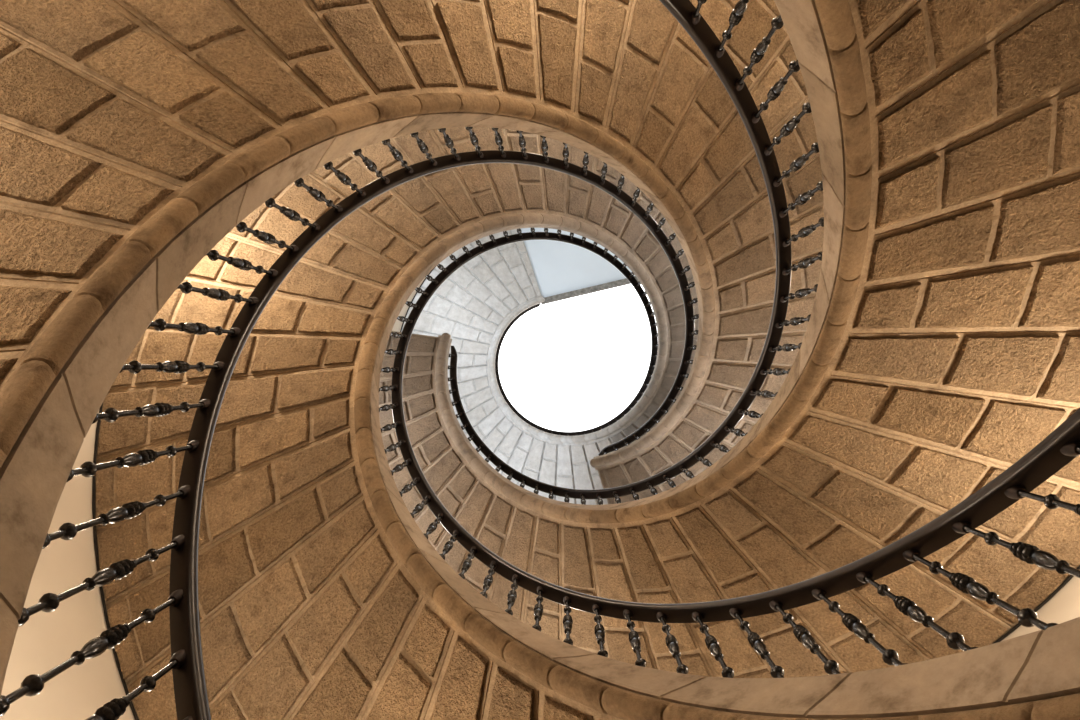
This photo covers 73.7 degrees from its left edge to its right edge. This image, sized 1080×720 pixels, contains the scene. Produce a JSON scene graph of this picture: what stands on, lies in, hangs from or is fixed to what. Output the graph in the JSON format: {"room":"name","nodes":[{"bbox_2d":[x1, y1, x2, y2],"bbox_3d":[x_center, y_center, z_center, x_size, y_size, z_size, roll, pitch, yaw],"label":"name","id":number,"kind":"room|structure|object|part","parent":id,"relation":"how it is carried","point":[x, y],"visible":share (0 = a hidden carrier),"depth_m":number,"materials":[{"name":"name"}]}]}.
{"room":"spiral stairwell","nodes":[
{"label":"spiral stairwell","id":0,"kind":"room"},
{"bbox_2d":[0,271,1079,719],"bbox_3d":[0.305,-0.084,10.534,7.350,23.925,7.350,0,-90,2],"label":"wall","id":1,"kind":"structure","parent":0,"point":[46,640],"depth_m":4.66,"materials":[{"name":"beige paint"}]},
{"bbox_2d":[541,276,638,304],"bbox_3d":[1.749,-1.853,17.851,3.536,0.330,0.128,-13,-91,2],"label":"trim","id":2,"kind":"structure","parent":1,"relation":"attached to","point":[609,285],"depth_m":17.71,"materials":[{"name":"grey stone"}]},
{"bbox_2d":[520,228,634,296],"bbox_3d":[1.412,-2.879,17.915,3.729,0.210,2.177,-13,-91,2],"label":"ceiling","id":3,"kind":"structure","parent":0,"point":[559,267],"depth_m":17.83,"materials":[{"name":"white paint"}]},
{"bbox_3d":[0.706,0.007,22.677,7.335,0.375,7.335,0,-90,2],"label":"ceiling","id":4,"kind":"structure","parent":0,"visible":0},
{"bbox_2d":[498,284,657,431],"bbox_3d":[0.706,0.007,22.670,7.080,0.001,7.080,0,-90,2],"label":"window","id":5,"kind":"structure","parent":4,"relation":"attached to","point":[574,364],"depth_m":22.65,"materials":[{"name":"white glass"}]},
{"bbox_3d":[-0.092,-0.174,-1.497,7.650,0.150,7.650,0,-90,2],"label":"floor","id":6,"kind":"structure","parent":0,"visible":0},
{"bbox_2d":[0,0,823,696],"bbox_3d":[0.093,-0.132,4.102,7.344,11.680,7.344,0,-90,2],"label":"spiral staircase","id":7,"kind":"structure","parent":6,"relation":"on","point":[136,135],"depth_m":3.60,"materials":[{"name":"stone"}]},
{"bbox_2d":[0,127,698,719],"bbox_3d":[0.121,-0.126,4.947,3.198,11.500,3.198,-8,-91,2],"label":"balustrade","id":8,"kind":"object","parent":7,"relation":"attached to","point":[186,664],"visible":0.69,"depth_m":2.94,"materials":[{"name":"black metal"}]},
{"bbox_3d":[0.091,-0.133,4.048,3.270,11.200,3.270,0,-90,2],"label":"roll moulding","id":9,"kind":"part","parent":7,"relation":"part of","materials":[{"name":"stone"}]},
{"bbox_2d":[92,127,1079,719],"bbox_3d":[0.221,-0.103,7.998,7.341,20.160,7.341,0,-90,2],"label":"spiral staircase","id":10,"kind":"structure","parent":6,"relation":"on","point":[321,596],"depth_m":5.06,"materials":[{"name":"stone"}]},
{"bbox_3d":[0.227,-0.102,8.169,3.270,19.228,3.270,0,-90,2],"label":"roll moulding","id":11,"kind":"part","parent":10,"relation":"part of","materials":[{"name":"stone"}]},
{"bbox_2d":[379,228,1079,677],"bbox_3d":[0.255,-0.096,9.003,3.198,19.660,3.198,-4,-91,2],"label":"balustrade","id":12,"kind":"object","parent":10,"relation":"attached to","point":[1061,446],"visible":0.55,"depth_m":3.06,"materials":[{"name":"black metal"}]},
{"bbox_2d":[379,0,1079,677],"bbox_3d":[0.088,-0.133,3.958,7.344,11.696,7.344,0,-90,2],"label":"spiral staircase","id":13,"kind":"structure","parent":6,"relation":"on","point":[940,346],"depth_m":4.30,"materials":[{"name":"stone"}]},
{"bbox_2d":[448,0,823,504],"bbox_3d":[0.110,-0.126,4.802,3.210,11.501,3.196,0,-90,2],"label":"balustrade","id":14,"kind":"object","parent":13,"relation":"attached to","point":[685,13],"visible":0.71,"depth_m":4.39,"materials":[{"name":"black metal"}]},
{"bbox_3d":[0.088,-0.133,3.951,3.270,11.122,3.270,0,-90,2],"label":"roll moulding","id":15,"kind":"part","parent":13,"relation":"part of","materials":[{"name":"stone"}]}
]}

